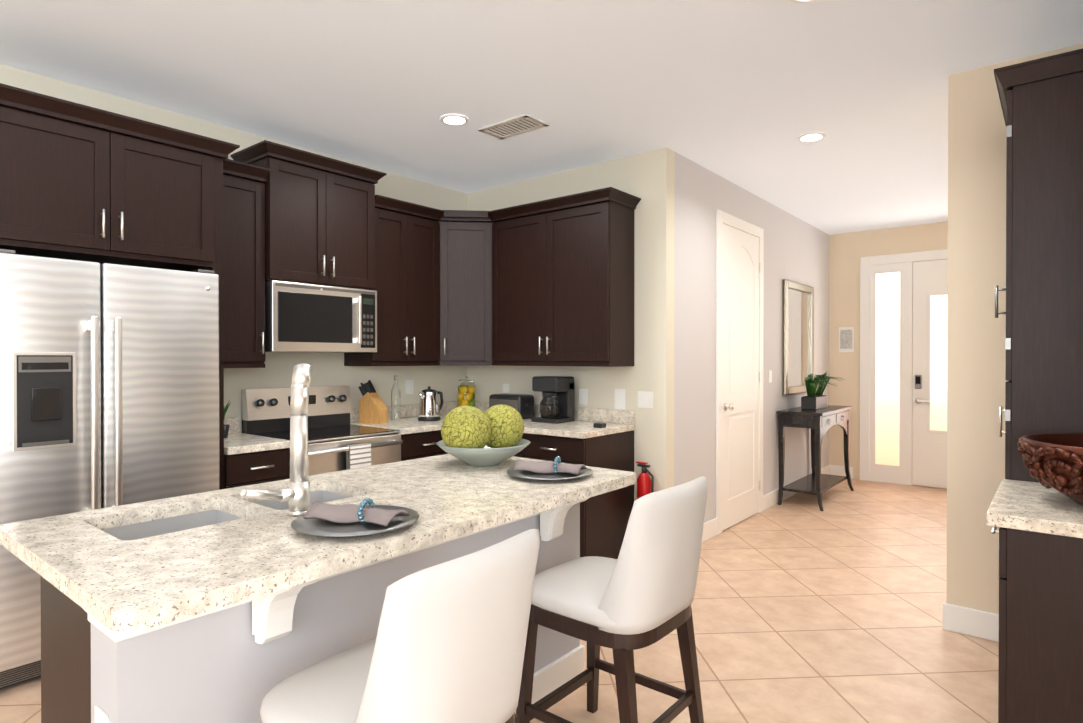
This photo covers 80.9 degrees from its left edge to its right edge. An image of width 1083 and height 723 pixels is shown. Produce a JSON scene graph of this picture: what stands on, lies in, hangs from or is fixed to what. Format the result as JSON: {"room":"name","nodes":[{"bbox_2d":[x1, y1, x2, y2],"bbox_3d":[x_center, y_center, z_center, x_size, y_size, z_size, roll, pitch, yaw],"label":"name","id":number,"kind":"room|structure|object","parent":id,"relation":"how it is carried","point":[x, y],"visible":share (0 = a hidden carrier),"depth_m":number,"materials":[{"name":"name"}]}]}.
{"room":"kitchen","nodes":[
{"label":"kitchen","id":0,"kind":"room"},
{"bbox_2d":[0,64,466,432],"bbox_3d":[-3.428,-0.038,2.279,0.120,2.840,8.880,0,0,39],"label":"wall","id":1,"kind":"structure","parent":0,"point":[330,369],"depth_m":4.33,"materials":[{"name":"beige paint"}]},
{"bbox_2d":[223,160,266,367],"bbox_3d":[-1.905,-0.562,3.783,0.338,1.148,0.366,0,0,39],"label":"upper cabinet","id":2,"kind":"object","parent":1,"relation":"attached to","point":[244,246],"depth_m":3.72,"materials":[{"name":"brown wood"}]},
{"bbox_2d":[235,144,378,291],"bbox_3d":[-1.533,-0.889,4.207,0.378,0.798,0.760,0,0,39],"label":"upper cabinet","id":3,"kind":"object","parent":1,"relation":"attached to","point":[321,217],"depth_m":4.04,"materials":[{"name":"brown wood"}]},
{"bbox_2d":[265,281,376,352],"bbox_3d":[-1.503,-0.274,4.186,0.450,0.424,0.754,0,0,39],"label":"microwave","id":4,"kind":"object","parent":3,"relation":"attached to","point":[300,317],"visible":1,"depth_m":4.02,"materials":[{"name":"silver metal"}]},
{"bbox_2d":[224,401,457,432],"bbox_3d":[-1.397,0.397,4.666,0.020,0.100,2.369,0,0,39],"label":"backsplash","id":5,"kind":"structure","parent":1,"relation":"attached to","point":[405,410],"depth_m":5.01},
{"bbox_2d":[344,196,402,363],"bbox_3d":[-1.191,-0.567,4.662,0.338,1.148,0.371,0,0,39],"label":"upper cabinet","id":6,"kind":"object","parent":1,"relation":"attached to","point":[390,294],"depth_m":4.53,"materials":[{"name":"brown wood"}]},
{"bbox_2d":[406,380,413,393],"bbox_3d":[-1.056,0.205,5.095,0.008,0.115,0.075,0,0,39],"label":"outlet","id":7,"kind":"object","parent":1,"relation":"attached to","point":[409,386],"visible":1,"depth_m":5.09,"materials":[{"name":"white paint"}]},
{"bbox_2d":[399,200,446,363],"bbox_3d":[-0.996,-0.568,4.856,0.396,1.148,0.413,0,0,39],"label":"upper cabinet","id":8,"kind":"object","parent":1,"relation":"attached to","point":[418,224],"depth_m":4.75,"materials":[{"name":"brown wood"}]},
{"bbox_2d":[439,210,494,363],"bbox_3d":[-0.603,-0.550,5.107,0.689,1.110,0.679,0,0,39],"label":"upper cabinet","id":9,"kind":"object","parent":1,"relation":"attached to","point":[466,237],"depth_m":4.90,"materials":[{"name":"brown wood"}]},
{"bbox_2d":[0,479,998,722],"bbox_3d":[0.735,1.417,1.487,7.590,0.060,12.890,0,0,39],"label":"floor","id":10,"kind":"structure","parent":0,"point":[805,609],"depth_m":3.21,"materials":[{"name":"tile"}]},
{"bbox_2d":[0,249,219,689],"bbox_3d":[-2.176,0.447,3.097,0.735,1.820,0.920,0,0,39],"label":"refrigerator","id":11,"kind":"object","parent":10,"relation":"on","point":[109,384],"visible":0.65,"depth_m":2.81,"materials":[{"name":"silver metal"}]},
{"bbox_2d":[0,83,239,489],"bbox_3d":[-2.224,0.116,3.131,0.672,2.519,1.158,0,0,39],"label":"cabinet","id":12,"kind":"object","parent":10,"relation":"on","point":[81,182],"visible":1,"depth_m":2.95,"materials":[{"name":"brown wood"}]},
{"bbox_2d":[224,449,289,488],"bbox_3d":[-1.797,0.932,3.703,0.618,0.879,0.365,0,0,39],"label":"base cabinet","id":13,"kind":"object","parent":10,"relation":"on","point":[250,459],"depth_m":3.49,"materials":[{"name":"brown wood"}]},
{"bbox_2d":[224,433,289,456],"bbox_3d":[-1.789,0.473,3.694,0.638,0.040,0.365,0,0,39],"label":"countertop","id":14,"kind":"structure","parent":13,"relation":"on","point":[235,443],"depth_m":3.56,"materials":[{"name":"beige stone"}]},
{"bbox_2d":[224,400,230,437],"bbox_3d":[-1.909,0.342,3.761,0.132,0.220,0.135,0,0,39],"label":"plant","id":15,"kind":"object","parent":14,"relation":"on","point":[226,429],"visible":0.27,"depth_m":3.75,"materials":[{"name":"green plant"}]},
{"bbox_2d":[242,385,402,476],"bbox_3d":[-1.389,0.773,4.099,0.715,1.194,0.756,0,0,39],"label":"range","id":16,"kind":"object","parent":10,"relation":"on","point":[337,441],"visible":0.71,"depth_m":4.07,"materials":[{"name":"silver metal"}]},
{"bbox_2d":[41,490,612,722],"bbox_3d":[-0.573,0.943,2.245,0.878,0.878,1.788,0,0,39],"label":"kitchen island","id":17,"kind":"object","parent":10,"relation":"on","point":[220,667],"depth_m":1.65,"materials":[{"name":"white wood"}]},
{"bbox_2d":[0,454,635,637],"bbox_3d":[-0.574,0.483,2.210,1.000,0.042,1.870,0,0,39],"label":"island countertop","id":18,"kind":"structure","parent":17,"relation":"on","point":[141,567],"depth_m":1.71,"materials":[{"name":"beige stone"}]},
{"bbox_2d":[239,363,312,515],"bbox_3d":[-0.786,0.235,1.891,0.093,0.457,0.243,0,0,39],"label":"faucet","id":19,"kind":"object","parent":18,"relation":"on","point":[296,494],"visible":0.9,"depth_m":1.91,"materials":[{"name":"silver metal"}]},
{"bbox_2d":[291,498,418,536],"bbox_3d":[-0.525,0.425,1.803,0.350,0.077,0.350,0,0,39],"label":"place setting","id":20,"kind":"object","parent":18,"relation":"on","point":[318,518],"visible":1,"depth_m":1.77,"materials":[{"name":"grey ceramic"}]},
{"bbox_2d":[436,404,530,466],"bbox_3d":[-0.258,0.325,2.836,0.420,0.266,0.420,0,0,39],"label":"bowl","id":21,"kind":"object","parent":18,"relation":"on","point":[475,436],"visible":1,"depth_m":2.72,"materials":[{"name":"grey ceramic"}]},
{"bbox_2d":[506,456,592,479],"bbox_3d":[0.033,0.420,2.561,0.350,0.077,0.350,0,0,39],"label":"place setting","id":22,"kind":"object","parent":18,"relation":"on","point":[547,470],"visible":1,"depth_m":2.53,"materials":[{"name":"grey ceramic"}]},
{"bbox_2d":[260,529,539,722],"bbox_3d":[-0.331,0.890,1.493,0.566,0.991,0.502,0,0,39],"label":"counter stool","id":23,"kind":"object","parent":10,"relation":"on","point":[447,644],"visible":1,"depth_m":1.30,"materials":[{"name":"white leather"}]},
{"bbox_2d":[401,429,448,460],"bbox_3d":[-1.035,0.927,4.641,0.618,0.879,0.519,0,0,39],"label":"base cabinet","id":24,"kind":"object","parent":10,"relation":"on","point":[414,445],"depth_m":4.39,"materials":[{"name":"brown wood"}]},
{"bbox_2d":[350,413,447,436],"bbox_3d":[-0.800,0.466,4.911,0.638,0.040,1.238,0,0,39],"label":"countertop","id":25,"kind":"structure","parent":24,"relation":"on","point":[405,424],"depth_m":4.52,"materials":[{"name":"beige stone"}]},
{"bbox_2d":[358,380,387,423],"bbox_3d":[-1.235,0.291,4.631,0.203,0.312,0.100,0,0,24],"label":"knife block","id":26,"kind":"object","parent":25,"relation":"on","point":[373,408],"visible":1,"depth_m":4.60,"materials":[{"name":"brown wood"}]},
{"bbox_2d":[391,375,399,419],"bbox_3d":[-1.112,0.276,4.844,0.068,0.340,0.067,0,0,39],"label":"glass bottle","id":27,"kind":"object","parent":25,"relation":"on","point":[395,403],"visible":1,"depth_m":4.82,"materials":[{"name":"clear glass"}]},
{"bbox_2d":[418,386,442,420],"bbox_3d":[-0.842,0.317,4.843,0.170,0.257,0.243,0,0,39],"label":"kettle","id":28,"kind":"object","parent":25,"relation":"on","point":[430,407],"visible":1,"depth_m":4.77,"materials":[{"name":"silver metal"}]},
{"bbox_2d":[458,376,475,406],"bbox_3d":[-0.627,0.284,5.314,0.150,0.318,0.148,0,0,39],"label":"lemon jar","id":29,"kind":"object","parent":25,"relation":"on","point":[466,392],"visible":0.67,"depth_m":5.25,"materials":[{"name":"clear glass"}]},
{"bbox_2d":[514,433,527,457],"bbox_3d":[-0.136,0.926,4.776,0.596,0.879,0.618,0,0,39],"label":"base cabinet","id":30,"kind":"object","parent":10,"relation":"on","point":[524,453],"depth_m":4.36,"materials":[{"name":"brown wood"}]},
{"bbox_2d":[528,429,634,558],"bbox_3d":[0.234,0.928,4.475,0.601,0.879,0.618,0,0,39],"label":"base cabinet","id":31,"kind":"object","parent":10,"relation":"on","point":[604,518],"depth_m":4.24,"materials":[{"name":"brown wood"}]},
{"bbox_2d":[523,417,634,440],"bbox_3d":[0.053,0.468,4.606,1.069,0.040,0.638,0,0,39],"label":"countertop","id":32,"kind":"structure","parent":31,"relation":"on","point":[581,429],"depth_m":4.30,"materials":[{"name":"beige stone"}]},
{"bbox_2d":[489,393,533,418],"bbox_3d":[-0.230,0.351,4.995,0.360,0.187,0.193,0,0,39],"label":"toaster","id":33,"kind":"object","parent":32,"relation":"on","point":[522,405],"visible":0.73,"depth_m":4.90,"materials":[{"name":"black plastic"}]},
{"bbox_2d":[531,376,574,423],"bbox_3d":[0.083,0.279,4.714,0.240,0.335,0.234,0,0,39],"label":"coffee maker","id":34,"kind":"object","parent":32,"relation":"on","point":[557,404],"visible":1,"depth_m":4.65,"materials":[{"name":"black plastic"}]},
{"bbox_2d":[593,423,605,427],"bbox_3d":[0.396,0.434,4.315,0.070,0.030,0.060,0,0,39],"label":"coaster","id":35,"kind":"object","parent":32,"relation":"on","point":[599,425],"visible":0.98,"depth_m":4.29,"materials":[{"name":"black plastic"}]},
{"bbox_2d":[516,476,707,722],"bbox_3d":[0.248,0.886,2.186,0.559,0.991,0.482,0,0,39],"label":"counter stool","id":36,"kind":"object","parent":10,"relation":"on","point":[639,592],"visible":0.94,"depth_m":2.01,"materials":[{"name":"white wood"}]},
{"bbox_2d":[776,405,853,510],"bbox_3d":[2.750,0.912,6.335,0.427,0.889,1.144,0,0,39],"label":"console table","id":37,"kind":"object","parent":10,"relation":"on","point":[819,423],"visible":0.94,"depth_m":6.03,"materials":[{"name":"black paint"}]},
{"bbox_2d":[801,372,842,409],"bbox_3d":[2.772,0.282,6.225,0.346,0.371,0.755,0,0,39],"label":"potted plant","id":38,"kind":"object","parent":37,"relation":"on","point":[814,399],"visible":1,"depth_m":6.21,"materials":[{"name":"green plant"}]},
{"bbox_2d":[986,479,1082,722],"bbox_3d":[1.838,0.923,2.018,0.666,0.919,0.700,0,0,39],"label":"bar cabinet","id":39,"kind":"object","parent":10,"relation":"on","point":[1040,578],"visible":1,"depth_m":1.90,"materials":[{"name":"brown wood"}]},
{"bbox_2d":[1017,433,1082,504],"bbox_3d":[1.832,0.360,2.013,0.520,0.205,0.523,0,0,39],"label":"copper bowl","id":40,"kind":"object","parent":39,"relation":"on","point":[1053,460],"visible":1,"depth_m":2.00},
{"bbox_2d":[994,48,1082,482],"bbox_3d":[2.281,0.119,2.573,0.687,2.519,0.796,0,0,39],"label":"pantry","id":41,"kind":"object","parent":10,"relation":"on","point":[1041,100],"visible":0.67,"depth_m":2.41,"materials":[{"name":"brown wood"}]},
{"bbox_2d":[0,0,1082,234],"bbox_3d":[0.735,-1.483,1.470,7.590,0.060,12.890,0,0,39],"label":"ceiling","id":42,"kind":"structure","parent":0,"point":[744,94],"depth_m":3.25,"materials":[{"name":"white paint"}]},
{"bbox_2d":[440,114,468,125],"bbox_3d":[-0.526,-1.461,3.842,0.170,0.011,0.170,0,0,39],"label":"recessed light","id":43,"kind":"object","parent":42,"relation":"in","point":[453,119],"visible":1,"depth_m":3.82,"materials":[{"name":"white paint"}]},
{"bbox_2d":[478,113,548,139],"bbox_3d":[-0.176,-1.460,3.957,0.400,0.013,0.220,0,0,39],"label":"ceiling vent","id":44,"kind":"object","parent":42,"relation":"in","point":[514,126],"visible":0.98,"depth_m":3.95,"materials":[{"name":"white metal"}]},
{"bbox_2d":[790,0,814,2],"bbox_3d":[1.050,-1.453,2.484,0.170,0.011,0.170,0,0,39],"label":"recessed light","id":45,"kind":"object","parent":42,"relation":"in","point":[800,1],"visible":1,"depth_m":2.55,"materials":[{"name":"white paint"}]},
{"bbox_2d":[797,132,825,141],"bbox_3d":[1.763,-1.463,4.146,0.170,0.011,0.170,0,0,39],"label":"recessed light","id":46,"kind":"object","parent":42,"relation":"in","point":[812,137],"visible":0.96,"depth_m":4.13,"materials":[{"name":"white paint"}]},
{"bbox_2d":[467,147,674,500],"bbox_3d":[0.138,-0.054,5.025,1.950,2.840,0.120,0,0,39],"label":"wall","id":47,"kind":"structure","parent":0,"point":[647,178],"depth_m":4.49,"materials":[{"name":"beige paint"}]},
{"bbox_2d":[503,384,509,393],"bbox_3d":[-0.295,0.244,5.295,0.075,0.115,0.008,0,0,39],"label":"outlet","id":48,"kind":"object","parent":47,"relation":"attached to","point":[506,388],"visible":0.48,"depth_m":5.29,"materials":[{"name":"white paint"}]},
{"bbox_2d":[476,401,634,424],"bbox_3d":[0.009,0.395,5.040,1.687,0.100,0.020,0,0,39],"label":"backsplash","id":49,"kind":"structure","parent":47,"relation":"attached to","point":[622,417],"depth_m":4.69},
{"bbox_2d":[491,188,638,363],"bbox_3d":[0.105,-0.567,4.715,1.114,1.148,0.395,0,0,39],"label":"upper cabinet","id":50,"kind":"object","parent":47,"relation":"attached to","point":[548,282],"depth_m":4.49,"materials":[{"name":"brown wood"}]},
{"bbox_2d":[579,389,586,404],"bbox_3d":[0.314,0.267,4.800,0.075,0.115,0.008,0,0,39],"label":"outlet","id":51,"kind":"object","parent":47,"relation":"attached to","point":[582,396],"visible":1,"depth_m":4.79,"materials":[{"name":"white paint"}]},
{"bbox_2d":[615,389,624,409],"bbox_3d":[0.569,0.273,4.597,0.090,0.150,0.002,0,0,39],"label":"outlet","id":52,"kind":"object","parent":47,"relation":"attached to","point":[619,399],"visible":1,"depth_m":4.59,"materials":[{"name":"white plastic"}]},
{"bbox_2d":[636,461,653,498],"bbox_3d":[0.717,0.879,4.392,0.133,0.360,0.100,0,0,39],"label":"fire extinguisher","id":53,"kind":"object","parent":47,"relation":"attached to","point":[645,483],"visible":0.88,"depth_m":4.36,"materials":[{"name":"red metal"}]},
{"bbox_2d":[638,391,652,407],"bbox_3d":[0.729,0.269,4.462,0.120,0.115,0.008,0,0,39],"label":"light switch","id":54,"kind":"object","parent":47,"relation":"attached to","point":[645,399],"visible":1,"depth_m":4.46,"materials":[{"name":"white paint"}]},
{"bbox_2d":[674,152,828,525],"bbox_3d":[2.151,-0.061,6.050,0.120,2.840,4.010,0,0,39],"label":"wall","id":55,"kind":"structure","parent":0,"point":[796,249],"depth_m":4.98,"materials":[{"name":"white paint"}]},
{"bbox_2d":[702,518,716,541],"bbox_3d":[1.116,1.300,4.678,0.016,0.135,0.836,0,0,39],"label":"baseboard","id":56,"kind":"structure","parent":55,"relation":"attached to","point":[709,529],"depth_m":4.88,"materials":[{"name":"white paint"}]},
{"bbox_2d":[716,209,763,534],"bbox_3d":[1.717,0.083,5.353,0.085,2.559,0.990,0,0,39],"label":"hall door","id":57,"kind":"structure","parent":55,"relation":"in","point":[739,349],"depth_m":5.33,"materials":[{"name":"white paint"}]},
{"bbox_2d":[769,370,771,382],"bbox_3d":[2.141,0.140,5.936,0.008,0.115,0.075,0,0,39],"label":"light switch","id":58,"kind":"object","parent":55,"relation":"attached to","point":[770,376],"visible":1,"depth_m":5.93,"materials":[{"name":"white paint"}]},
{"bbox_2d":[763,465,829,510],"bbox_3d":[2.695,1.288,6.620,0.016,0.135,2.210,0,0,39],"label":"baseboard","id":59,"kind":"structure","parent":55,"relation":"attached to","point":[770,499],"depth_m":6.04,"materials":[{"name":"white paint"}]},
{"bbox_2d":[782,279,813,394],"bbox_3d":[2.651,-0.238,6.537,0.039,1.130,0.920,0,0,39],"label":"mirror","id":60,"kind":"object","parent":55,"relation":"attached to","point":[797,333],"visible":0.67,"depth_m":6.49,"materials":[{"name":"silver metal"}]},
{"bbox_2d":[829,221,947,488],"bbox_3d":[4.111,-0.066,6.963,1.770,2.840,0.120,0,0,39],"label":"wall","id":61,"kind":"structure","parent":0,"point":[847,251],"depth_m":7.32,"materials":[{"name":"beige paint"}]},
{"bbox_2d":[830,465,852,478],"bbox_3d":[3.492,1.284,7.386,0.254,0.135,0.016,0,0,39],"label":"baseboard","id":62,"kind":"structure","parent":61,"relation":"attached to","point":[837,470],"depth_m":7.39,"materials":[{"name":"white paint"}]},
{"bbox_2d":[839,327,853,351],"bbox_3d":[3.531,-0.253,7.350,0.160,0.290,0.008,0,0,39],"label":"picture frame","id":63,"kind":"object","parent":61,"relation":"attached to","point":[846,339],"visible":1,"depth_m":7.34,"materials":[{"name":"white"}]},
{"bbox_2d":[860,249,947,487],"bbox_3d":[4.226,0.085,6.752,1.535,2.539,0.061,0,0,39],"label":"front door","id":64,"kind":"structure","parent":61,"relation":"in","point":[903,336],"depth_m":6.96,"materials":[{"name":"white paint"}]},
{"bbox_2d":[946,43,1082,613],"bbox_3d":[3.619,-0.037,2.078,3.870,2.840,0.120,0,0,39],"label":"wall","id":65,"kind":"structure","parent":0,"point":[976,328],"depth_m":3.18,"materials":[{"name":"beige paint"}]},
{"bbox_2d":[942,603,998,641],"bbox_3d":[2.178,1.309,3.171,0.296,0.135,0.016,0,0,39],"label":"baseboard","id":66,"kind":"structure","parent":65,"relation":"attached to","point":[971,622],"depth_m":3.18,"materials":[{"name":"white paint"}]}
]}

